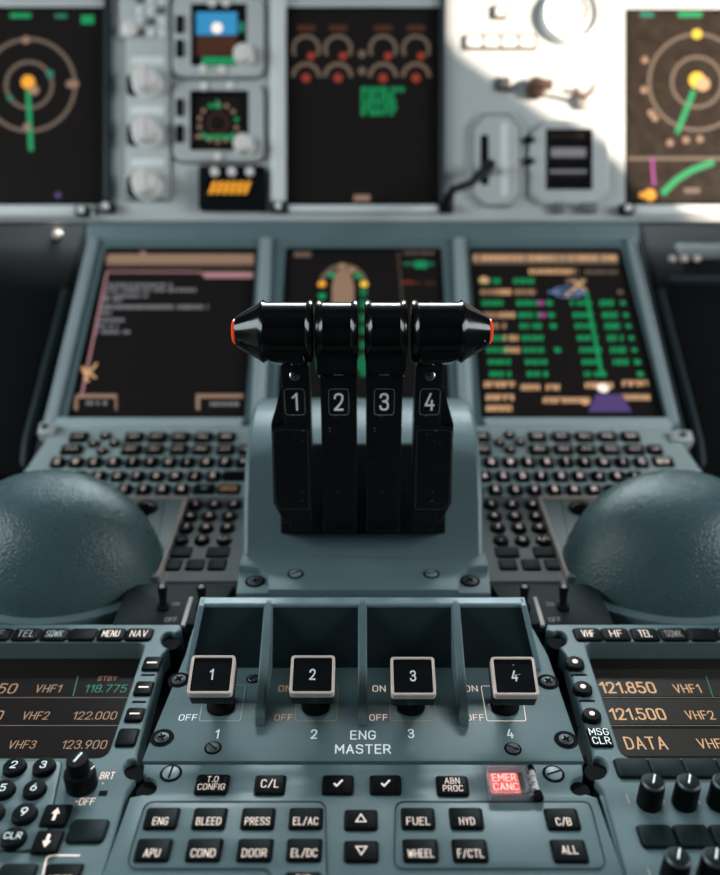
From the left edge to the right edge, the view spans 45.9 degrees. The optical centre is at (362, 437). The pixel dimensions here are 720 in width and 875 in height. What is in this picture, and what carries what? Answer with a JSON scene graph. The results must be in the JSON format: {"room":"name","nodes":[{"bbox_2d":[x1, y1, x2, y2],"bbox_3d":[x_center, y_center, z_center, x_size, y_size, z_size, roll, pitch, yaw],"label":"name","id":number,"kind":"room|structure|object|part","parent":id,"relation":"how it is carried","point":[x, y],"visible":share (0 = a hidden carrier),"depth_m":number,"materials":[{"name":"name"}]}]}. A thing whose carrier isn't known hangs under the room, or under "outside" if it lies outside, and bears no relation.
{"room":"control cabin","nodes":[
{"label":"control cabin","id":0,"kind":"room"},
{"bbox_2d":[25,426,249,593],"bbox_3d":[-0.199,0.054,0.737,0.244,0.049,0.214,0,24,0],"label":"keyboard","id":1,"kind":"object","parent":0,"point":[205,465],"visible":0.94,"depth_m":0.77,"materials":[{"name":"plastic paint"},{"name":"paint"}]},
{"bbox_3d":[-0.205,0.025,0.790,0.231,0.012,0.094,0,42,0],"label":"letter key plate","id":2,"kind":"part","parent":1,"relation":"part of","materials":[{"name":"paint"}]},
{"bbox_3d":[-0.172,0.086,0.700,0.191,0.012,0.121,0,28,0],"label":"number key plate","id":3,"kind":"part","parent":1,"relation":"part of","materials":[{"name":"grey plastic"}]},
{"bbox_2d":[0,0,719,224],"bbox_3d":[0.000,-0.419,0.995,1.265,0.317,0.168,0,24,0],"label":"fascia","id":4,"kind":"object","parent":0,"point":[467,79],"visible":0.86,"depth_m":0.99,"materials":[{"name":"grey"}]},
{"bbox_2d":[0,9,103,203],"bbox_3d":[-0.417,-0.388,1.001,0.234,0.221,0.110,0,24,0],"label":"display","id":5,"kind":"object","parent":4,"relation":"attached to","point":[52,60],"visible":0.98,"depth_m":0.99,"materials":[{"name":"black glass"}]},
{"bbox_2d":[118,0,170,40],"bbox_3d":[-0.254,-0.490,0.985,0.061,0.056,0.034,0,24,0],"label":"panel","id":6,"kind":"object","parent":4,"relation":"attached to","point":[137,19],"visible":1,"depth_m":0.98,"materials":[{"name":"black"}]},
{"bbox_3d":[-0.269,-0.472,0.981,0.018,0.018,0.008,0,0,0],"label":"knob","id":7,"kind":"part","parent":6,"relation":"part of","materials":[{"name":"white plastic"}]},
{"bbox_2d":[123,39,171,200],"bbox_3d":[-0.250,-0.365,0.978,0.057,0.173,0.101,0,24,0],"label":"control knobs","id":8,"kind":"object","parent":4,"relation":"attached to","point":[147,63],"visible":1,"depth_m":0.99,"materials":[{"name":"grey plastic"}]},
{"bbox_3d":[-0.249,-0.292,0.974,0.035,0.035,0.025,0,0,0],"label":"selector knob","id":9,"kind":"part","parent":8,"relation":"part of","materials":[{"name":"white plastic"}]},
{"bbox_3d":[-0.249,-0.352,0.974,0.035,0.035,0.025,0,0,0],"label":"selector knob","id":10,"kind":"part","parent":8,"relation":"part of","materials":[{"name":"white plastic"}]},
{"bbox_3d":[-0.249,-0.410,0.974,0.035,0.035,0.025,0,0,0],"label":"selector knob","id":11,"kind":"part","parent":8,"relation":"part of","materials":[{"name":"white plastic"}]},
{"bbox_3d":[-0.249,-0.318,0.985,0.040,0.009,0.002,0,0,0],"label":"legend plate","id":12,"kind":"part","parent":8,"relation":"part of","materials":[{"name":"grey plastic"}]},
{"bbox_3d":[-0.249,-0.379,0.985,0.040,0.009,0.002,0,0,0],"label":"legend plate","id":13,"kind":"part","parent":8,"relation":"part of","materials":[{"name":"grey plastic"}]},
{"bbox_3d":[-0.249,-0.437,0.985,0.040,0.009,0.002,0,0,0],"label":"legend plate","id":14,"kind":"part","parent":8,"relation":"part of","materials":[{"name":"grey plastic"}]},
{"bbox_2d":[173,81,264,163],"bbox_3d":[-0.168,-0.363,0.981,0.108,0.089,0.055,0,24,0],"label":"display","id":15,"kind":"object","parent":4,"relation":"attached to","point":[214,123],"visible":1,"depth_m":0.98,"materials":[{"name":"black"}]},
{"bbox_3d":[-0.138,-0.337,0.974,0.023,0.023,0.016,0,0,0],"label":"knob","id":16,"kind":"part","parent":15,"relation":"part of","materials":[{"name":"white plastic"}]},
{"bbox_2d":[173,0,264,79],"bbox_3d":[-0.168,-0.462,0.983,0.108,0.089,0.054,0,24,0],"label":"display","id":17,"kind":"object","parent":4,"relation":"attached to","point":[213,39],"visible":1,"depth_m":0.98,"materials":[{"name":"black plastic"}]},
{"bbox_3d":[-0.138,-0.440,0.974,0.023,0.023,0.016,0,0,0],"label":"knob","id":18,"kind":"part","parent":17,"relation":"part of","materials":[{"name":"white plastic"}]},
{"bbox_2d":[198,165,265,211],"bbox_3d":[-0.151,-0.288,0.985,0.077,0.051,0.031,0,24,0],"label":"indicator","id":19,"kind":"object","parent":4,"relation":"attached to","point":[221,188],"visible":1,"depth_m":0.98,"materials":[{"name":"black plastic"}]},
{"bbox_2d":[287,9,438,203],"bbox_3d":[0.000,-0.388,1.001,0.183,0.221,0.110,0,24,0],"label":"display","id":20,"kind":"object","parent":4,"relation":"attached to","point":[363,84],"visible":0.98,"depth_m":0.99,"materials":[{"name":"black glass"}]},
{"bbox_2d":[440,111,523,211],"bbox_3d":[0.126,-0.313,0.965,0.146,0.104,0.066,-18,30,-35],"label":"lever","id":21,"kind":"object","parent":4,"relation":"attached to","point":[496,180],"visible":1,"depth_m":0.98,"materials":[{"name":"grey metal"}]},
{"bbox_3d":[0.122,-0.283,0.951,0.026,0.050,0.108,15,28,31],"label":"gear lever","id":22,"kind":"part","parent":21,"relation":"part of","materials":[{"name":"black metal"}]},
{"bbox_3d":[0.155,-0.323,0.986,0.062,0.112,0.007,0,0,0],"label":"slot plate","id":23,"kind":"part","parent":21,"relation":"part of","materials":[{"name":"grey metal"}]},
{"bbox_2d":[464,34,535,50],"bbox_3d":[0.160,-0.459,0.989,0.084,0.017,0.010,0,24,0],"label":"push buttons","id":24,"kind":"object","parent":4,"relation":"attached to","point":[472,42],"visible":1,"depth_m":0.99,"materials":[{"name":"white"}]},
{"bbox_2d":[493,5,506,19],"bbox_3d":[0.159,-0.494,0.988,0.016,0.016,0.010,0,24,0],"label":"button","id":25,"kind":"object","parent":4,"relation":"attached to","point":[499,11],"visible":1,"depth_m":0.99,"materials":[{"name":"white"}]},
{"bbox_2d":[496,77,509,91],"bbox_3d":[0.163,-0.410,0.988,0.016,0.016,0.010,0,24,0],"label":"button","id":26,"kind":"object","parent":4,"relation":"attached to","point":[502,83],"visible":1,"depth_m":0.99,"materials":[{"name":"grey plastic"}]},
{"bbox_2d":[525,76,552,99],"bbox_3d":[0.203,-0.404,0.983,0.029,0.026,0.024,0,24,0],"label":"rotary selector","id":27,"kind":"object","parent":4,"relation":"attached to","point":[536,87],"visible":1,"depth_m":0.98,"materials":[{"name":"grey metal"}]},
{"bbox_2d":[552,203,564,213],"bbox_3d":[0.227,-0.266,0.986,0.014,0.014,0.012,0,24,0],"label":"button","id":28,"kind":"object","parent":4,"relation":"attached to","point":[557,208],"visible":1,"depth_m":0.98,"materials":[{"name":"grey plastic"}]},
{"bbox_2d":[524,120,607,205],"bbox_3d":[0.235,-0.318,0.987,0.098,0.092,0.046,0,24,0],"label":"clock display","id":29,"kind":"object","parent":4,"relation":"attached to","point":[567,161],"visible":1,"depth_m":0.98,"materials":[{"name":"black plastic"}]},
{"bbox_2d":[540,0,597,44],"bbox_3d":[0.239,-0.489,0.986,0.065,0.062,0.034,0,24,0],"label":"knob","id":30,"kind":"object","parent":4,"relation":"attached to","point":[565,22],"visible":1,"depth_m":0.98,"materials":[{"name":"white plastic"}]},
{"bbox_2d":[563,83,595,109],"bbox_3d":[0.250,-0.394,0.984,0.040,0.029,0.017,0,24,0],"label":"toggle switch","id":31,"kind":"object","parent":4,"relation":"attached to","point":[586,100],"visible":1,"depth_m":0.98,"materials":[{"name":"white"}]},
{"bbox_2d":[579,202,597,213],"bbox_3d":[0.262,-0.266,0.986,0.021,0.014,0.012,0,24,0],"label":"button","id":32,"kind":"object","parent":4,"relation":"attached to","point":[584,208],"visible":1,"depth_m":0.98,"materials":[{"name":"grey plastic"}]},
{"bbox_2d":[626,11,719,203],"bbox_3d":[0.422,-0.387,1.001,0.234,0.220,0.109,0,24,0],"label":"display","id":33,"kind":"object","parent":4,"relation":"attached to","point":[673,58],"visible":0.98,"depth_m":0.99,"materials":[{"name":"black glass"}]},
{"bbox_2d":[37,222,693,449],"bbox_3d":[0.000,-0.120,0.911,0.639,0.177,0.305,0,24,0],"label":"fascia","id":34,"kind":"object","parent":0,"point":[271,241],"visible":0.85,"depth_m":0.96,"materials":[{"name":"teal paint"}]},
{"bbox_2d":[0,225,86,480],"bbox_3d":[-0.496,-0.105,0.928,0.345,0.198,0.326,0,24,0],"label":"panel","id":35,"kind":"object","parent":34,"relation":"attached to","point":[40,265],"visible":0.88,"depth_m":0.93,"materials":[{"name":"black plastic"}]},
{"bbox_3d":[-0.331,-0.059,0.886,0.014,0.024,0.249,0,54,0],"label":"rail","id":36,"kind":"part","parent":35,"relation":"part of","materials":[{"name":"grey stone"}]},
{"bbox_3d":[-0.364,-0.242,1.012,0.011,0.006,0.011,0,54,0],"label":"knob","id":37,"kind":"part","parent":35,"relation":"part of","materials":[{"name":"silver metal"}]},
{"bbox_3d":[-0.307,-0.121,0.900,0.017,0.008,0.267,0,54,0],"label":"post","id":38,"kind":"part","parent":34,"relation":"part of","materials":[{"name":"grey paint"}]},
{"bbox_3d":[-0.211,-0.014,0.824,0.189,0.006,0.012,0,54,0],"label":"trim","id":39,"kind":"part","parent":34,"relation":"part of","materials":[{"name":"grey paint"}]},
{"bbox_2d":[70,251,255,417],"bbox_3d":[-0.207,-0.115,0.912,0.182,0.140,0.231,-1,24,-1],"label":"display","id":40,"kind":"object","parent":34,"relation":"attached to","point":[160,343],"visible":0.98,"depth_m":0.90,"materials":[{"name":"black glass"}]},
{"bbox_3d":[-0.107,-0.121,0.900,0.023,0.008,0.267,0,54,0],"label":"post","id":41,"kind":"part","parent":34,"relation":"part of","materials":[{"name":"grey metal"}]},
{"bbox_2d":[280,251,447,397],"bbox_3d":[0.001,-0.115,0.912,0.184,0.140,0.227,0,24,0],"label":"display","id":42,"kind":"object","parent":34,"relation":"attached to","point":[398,276],"visible":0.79,"depth_m":0.94,"materials":[{"name":"black glass"}]},
{"bbox_3d":[0.106,-0.121,0.900,0.023,0.008,0.267,0,54,0],"label":"post","id":43,"kind":"part","parent":34,"relation":"part of","materials":[{"name":"grey metal"}]},
{"bbox_2d":[470,251,661,417],"bbox_3d":[0.207,-0.115,0.912,0.186,0.140,0.228,0,24,0],"label":"display","id":44,"kind":"object","parent":34,"relation":"attached to","point":[566,342],"visible":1,"depth_m":0.89,"materials":[{"name":"black glass"}]},
{"bbox_3d":[0.209,-0.014,0.824,0.182,0.006,0.012,0,54,0],"label":"trim","id":45,"kind":"part","parent":34,"relation":"part of","materials":[{"name":"grey paint"}]},
{"bbox_2d":[476,426,700,589],"bbox_3d":[0.199,0.054,0.737,0.244,0.049,0.214,0,24,0],"label":"keyboard","id":46,"kind":"object","parent":34,"relation":"attached to","point":[519,465],"visible":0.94,"depth_m":0.77,"materials":[{"name":"black plastic"},{"name":"grey paint"}]},
{"bbox_3d":[0.172,0.086,0.700,0.191,0.012,0.121,0,28,0],"label":"number key plate","id":47,"kind":"part","parent":46,"relation":"part of","materials":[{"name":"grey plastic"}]},
{"bbox_3d":[0.205,0.025,0.790,0.231,0.012,0.094,0,42,0],"label":"letter key plate","id":48,"kind":"part","parent":46,"relation":"part of","materials":[{"name":"paint"}]},
{"bbox_3d":[0.305,-0.121,0.900,0.014,0.008,0.267,0,54,0],"label":"post","id":49,"kind":"part","parent":34,"relation":"part of","materials":[{"name":"grey paint"}]},
{"bbox_2d":[639,225,719,477],"bbox_3d":[0.496,-0.105,0.928,0.345,0.198,0.326,0,24,0],"label":"panel","id":50,"kind":"object","parent":34,"relation":"attached to","point":[682,262],"visible":0.94,"depth_m":0.94,"materials":[{"name":"painted metal"},{"name":"dark plastic"}]},
{"bbox_3d":[0.331,-0.059,0.886,0.014,0.024,0.249,0,54,0],"label":"rail","id":51,"kind":"part","parent":50,"relation":"part of","materials":[{"name":"black plastic"}]},
{"bbox_2d":[148,594,584,781],"bbox_3d":[0.002,0.220,0.564,0.820,0.111,0.303,0,24,0],"label":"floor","id":52,"kind":"structure","parent":0,"point":[165,690],"depth_m":0.56,"materials":[{"name":"black"}]},
{"bbox_2d":[0,625,183,874],"bbox_3d":[-0.232,0.172,0.490,0.224,0.038,0.204,0,24,0],"label":"panel","id":53,"kind":"object","parent":52,"relation":"on","point":[78,703],"visible":1,"depth_m":0.51,"materials":[{"name":"teal paint"}]},
{"bbox_3d":[-0.151,0.178,0.454,0.017,0.020,0.017,0,26,0],"label":"brightness knob","id":54,"kind":"part","parent":53,"relation":"part of","materials":[{"name":"black plastic"}]},
{"bbox_2d":[0,469,189,624],"bbox_3d":[-0.231,0.072,0.662,0.169,0.092,0.160,0,24,0],"label":"palm rest","id":55,"kind":"object","parent":52,"relation":"on","point":[73,544],"visible":0.99,"depth_m":0.62,"materials":[{"name":"teal paint"},{"name":"teal leather"},{"name":"slate paint"}]},
{"bbox_2d":[113,584,234,632],"bbox_3d":[-0.135,0.116,0.609,0.079,0.025,0.049,0,24,0],"label":"switch panel","id":56,"kind":"object","parent":52,"relation":"on","point":[142,604],"visible":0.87,"depth_m":0.61,"materials":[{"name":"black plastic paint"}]},
{"bbox_3d":[-0.143,0.113,0.604,0.009,0.017,0.012,0,26,0],"label":"toggle lever","id":57,"kind":"part","parent":56,"relation":"part of","materials":[{"name":"black metal"}]},
{"bbox_3d":[-0.115,0.113,0.604,0.009,0.017,0.012,0,26,0],"label":"toggle lever","id":58,"kind":"part","parent":56,"relation":"part of","materials":[{"name":"black metal"}]},
{"bbox_2d":[142,597,583,770],"bbox_3d":[0.000,0.144,0.520,0.246,0.052,0.116,0,24,0],"label":"control unit","id":59,"kind":"object","parent":52,"relation":"on","point":[362,726],"visible":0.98,"depth_m":0.52,"materials":[{"name":"teal paint"}]},
{"bbox_2d":[187,655,237,715],"bbox_3d":[-0.087,0.149,0.498,0.026,0.045,0.031,0,24,0],"label":"switch","id":60,"kind":"object","parent":59,"relation":"attached to","point":[212,679],"visible":1,"depth_m":0.49,"materials":[{"name":"black plastic"}]},
{"bbox_3d":[-0.085,0.154,0.506,0.017,0.030,0.019,0,26,0],"label":"stem","id":61,"kind":"part","parent":60,"relation":"part of","materials":[{"name":"black plastic"}]},
{"bbox_2d":[289,655,334,715],"bbox_3d":[-0.029,0.149,0.498,0.026,0.045,0.031,0,24,0],"label":"switch","id":62,"kind":"object","parent":59,"relation":"attached to","point":[312,677],"visible":1,"depth_m":0.49,"materials":[{"name":"black"}]},
{"bbox_3d":[-0.028,0.154,0.506,0.017,0.030,0.019,0,26,0],"label":"stem","id":63,"kind":"part","parent":62,"relation":"part of","materials":[{"name":"black plastic"}]},
{"bbox_2d":[390,657,435,715],"bbox_3d":[0.029,0.150,0.497,0.025,0.045,0.032,0,24,0],"label":"switch","id":64,"kind":"object","parent":59,"relation":"attached to","point":[412,679],"visible":1,"depth_m":0.48,"materials":[{"name":"black plastic"}]},
{"bbox_3d":[0.029,0.154,0.506,0.017,0.030,0.020,0,26,0],"label":"stem","id":65,"kind":"part","parent":64,"relation":"part of","materials":[{"name":"black plastic"}]},
{"bbox_2d":[488,657,538,715],"bbox_3d":[0.086,0.150,0.497,0.025,0.045,0.032,0,24,0],"label":"switch","id":66,"kind":"object","parent":59,"relation":"attached to","point":[513,680],"visible":1,"depth_m":0.49,"materials":[{"name":"black"}]},
{"bbox_3d":[0.085,0.154,0.506,0.017,0.030,0.020,0,26,0],"label":"stem","id":67,"kind":"part","parent":66,"relation":"part of","materials":[{"name":"black plastic"}]},
{"bbox_2d":[103,764,622,874],"bbox_3d":[0.000,0.203,0.433,0.253,0.021,0.089,0,24,0],"label":"control panel","id":68,"kind":"object","parent":52,"relation":"on","point":[530,819],"visible":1,"depth_m":0.43,"materials":[{"name":"teal paint"}]},
{"bbox_2d":[236,398,490,596],"bbox_3d":[0.001,0.045,0.690,0.186,0.122,0.222,0,24,0],"label":"base","id":69,"kind":"object","parent":52,"relation":"on","point":[278,560],"visible":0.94,"depth_m":0.64,"materials":[{"name":"teal paint"}]},
{"bbox_2d":[231,299,314,529],"bbox_3d":[-0.055,-0.008,0.562,0.051,0.173,0.057,1,24,1],"label":"lever","id":70,"kind":"object","parent":69,"relation":"attached to","point":[279,333],"visible":1,"depth_m":0.56,"materials":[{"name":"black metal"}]},
{"bbox_3d":[-0.049,0.021,0.578,0.024,0.060,0.012,0,24,0],"label":"plate","id":71,"kind":"part","parent":70,"relation":"part of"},
{"bbox_3d":[-0.044,0.003,0.577,0.018,0.140,0.030,0,24,0],"label":"arm","id":72,"kind":"part","parent":70,"relation":"part of"},
{"bbox_2d":[315,299,357,531],"bbox_3d":[-0.016,-0.007,0.562,0.026,0.176,0.056,0,24,0],"label":"lever","id":73,"kind":"object","parent":69,"relation":"attached to","point":[336,323],"visible":1,"depth_m":0.56,"materials":[{"name":"black plastic"}]},
{"bbox_3d":[-0.016,0.002,0.578,0.025,0.147,0.035,0,24,0],"label":"arm","id":74,"kind":"part","parent":73,"relation":"part of"},
{"bbox_3d":[0.001,0.110,0.627,0.186,0.022,0.044,0,26,0],"label":"plate","id":75,"kind":"part","parent":69,"relation":"part of","materials":[{"name":"teal paint"}]},
{"bbox_2d":[365,299,407,531],"bbox_3d":[0.014,-0.007,0.562,0.026,0.176,0.056,0,24,0],"label":"lever","id":76,"kind":"object","parent":69,"relation":"attached to","point":[386,323],"visible":1,"depth_m":0.56,"materials":[{"name":"black plastic"}]},
{"bbox_3d":[0.014,0.002,0.578,0.025,0.147,0.035,0,24,0],"label":"arm","id":77,"kind":"part","parent":76,"relation":"part of"},
{"bbox_2d":[409,299,493,529],"bbox_3d":[0.054,-0.008,0.562,0.051,0.173,0.057,-1,24,-1],"label":"lever","id":78,"kind":"object","parent":69,"relation":"attached to","point":[441,334],"visible":1,"depth_m":0.56,"materials":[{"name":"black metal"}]},
{"bbox_3d":[0.043,0.003,0.577,0.018,0.140,0.030,0,24,0],"label":"arm","id":79,"kind":"part","parent":78,"relation":"part of"},
{"bbox_3d":[0.048,0.021,0.578,0.024,0.060,0.012,0,24,0],"label":"plate","id":80,"kind":"part","parent":78,"relation":"part of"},
{"bbox_2d":[491,584,612,632],"bbox_3d":[0.135,0.116,0.609,0.079,0.025,0.049,0,24,0],"label":"switch panel","id":81,"kind":"object","parent":52,"relation":"on","point":[547,604],"visible":0.84,"depth_m":0.61,"materials":[{"name":"dark grey painted metal"},{"name":"plastic"}]},
{"bbox_3d":[0.115,0.113,0.604,0.009,0.017,0.012,0,26,0],"label":"toggle lever","id":82,"kind":"part","parent":81,"relation":"part of","materials":[{"name":"black metal"}]},
{"bbox_3d":[0.143,0.113,0.604,0.009,0.017,0.012,0,26,0],"label":"toggle lever","id":83,"kind":"part","parent":81,"relation":"part of","materials":[{"name":"black metal"}]},
{"bbox_2d":[599,795,624,874],"bbox_3d":[0.128,0.206,0.428,0.003,0.005,0.062,0,24,1],"label":"rail","id":84,"kind":"object","parent":52,"relation":"on","point":[601,797],"visible":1,"depth_m":0.44,"materials":[{"name":"grey metal"}]},
{"bbox_2d":[537,469,719,624],"bbox_3d":[0.231,0.072,0.662,0.169,0.092,0.160,0,24,0],"label":"palm rest","id":85,"kind":"object","parent":52,"relation":"on","point":[649,543],"visible":0.98,"depth_m":0.62,"materials":[{"name":"teal paint"}]},
{"bbox_2d":[544,625,719,874],"bbox_3d":[0.233,0.174,0.491,0.221,0.035,0.204,0,24,0],"label":"panel","id":86,"kind":"object","parent":52,"relation":"on","point":[645,699],"visible":1,"depth_m":0.51,"materials":[{"name":"teal paint"}]},
{"bbox_3d":[0.151,0.185,0.444,0.013,0.017,0.013,0,26,0],"label":"volume knob","id":87,"kind":"part","parent":86,"relation":"part of","materials":[{"name":"black plastic"}]},
{"bbox_3d":[0.149,0.204,0.404,0.013,0.017,0.013,0,26,0],"label":"volume knob","id":88,"kind":"part","parent":86,"relation":"part of","materials":[{"name":"black plastic"}]},
{"bbox_3d":[0.169,0.185,0.444,0.013,0.017,0.013,0,26,0],"label":"volume knob","id":89,"kind":"part","parent":86,"relation":"part of","materials":[{"name":"black plastic"}]},
{"bbox_3d":[0.167,0.204,0.404,0.013,0.017,0.013,0,26,0],"label":"volume knob","id":90,"kind":"part","parent":86,"relation":"part of","materials":[{"name":"black plastic"}]},
{"bbox_3d":[0.188,0.185,0.444,0.013,0.017,0.013,0,26,0],"label":"volume knob","id":91,"kind":"part","parent":86,"relation":"part of","materials":[{"name":"black plastic"}]}
]}

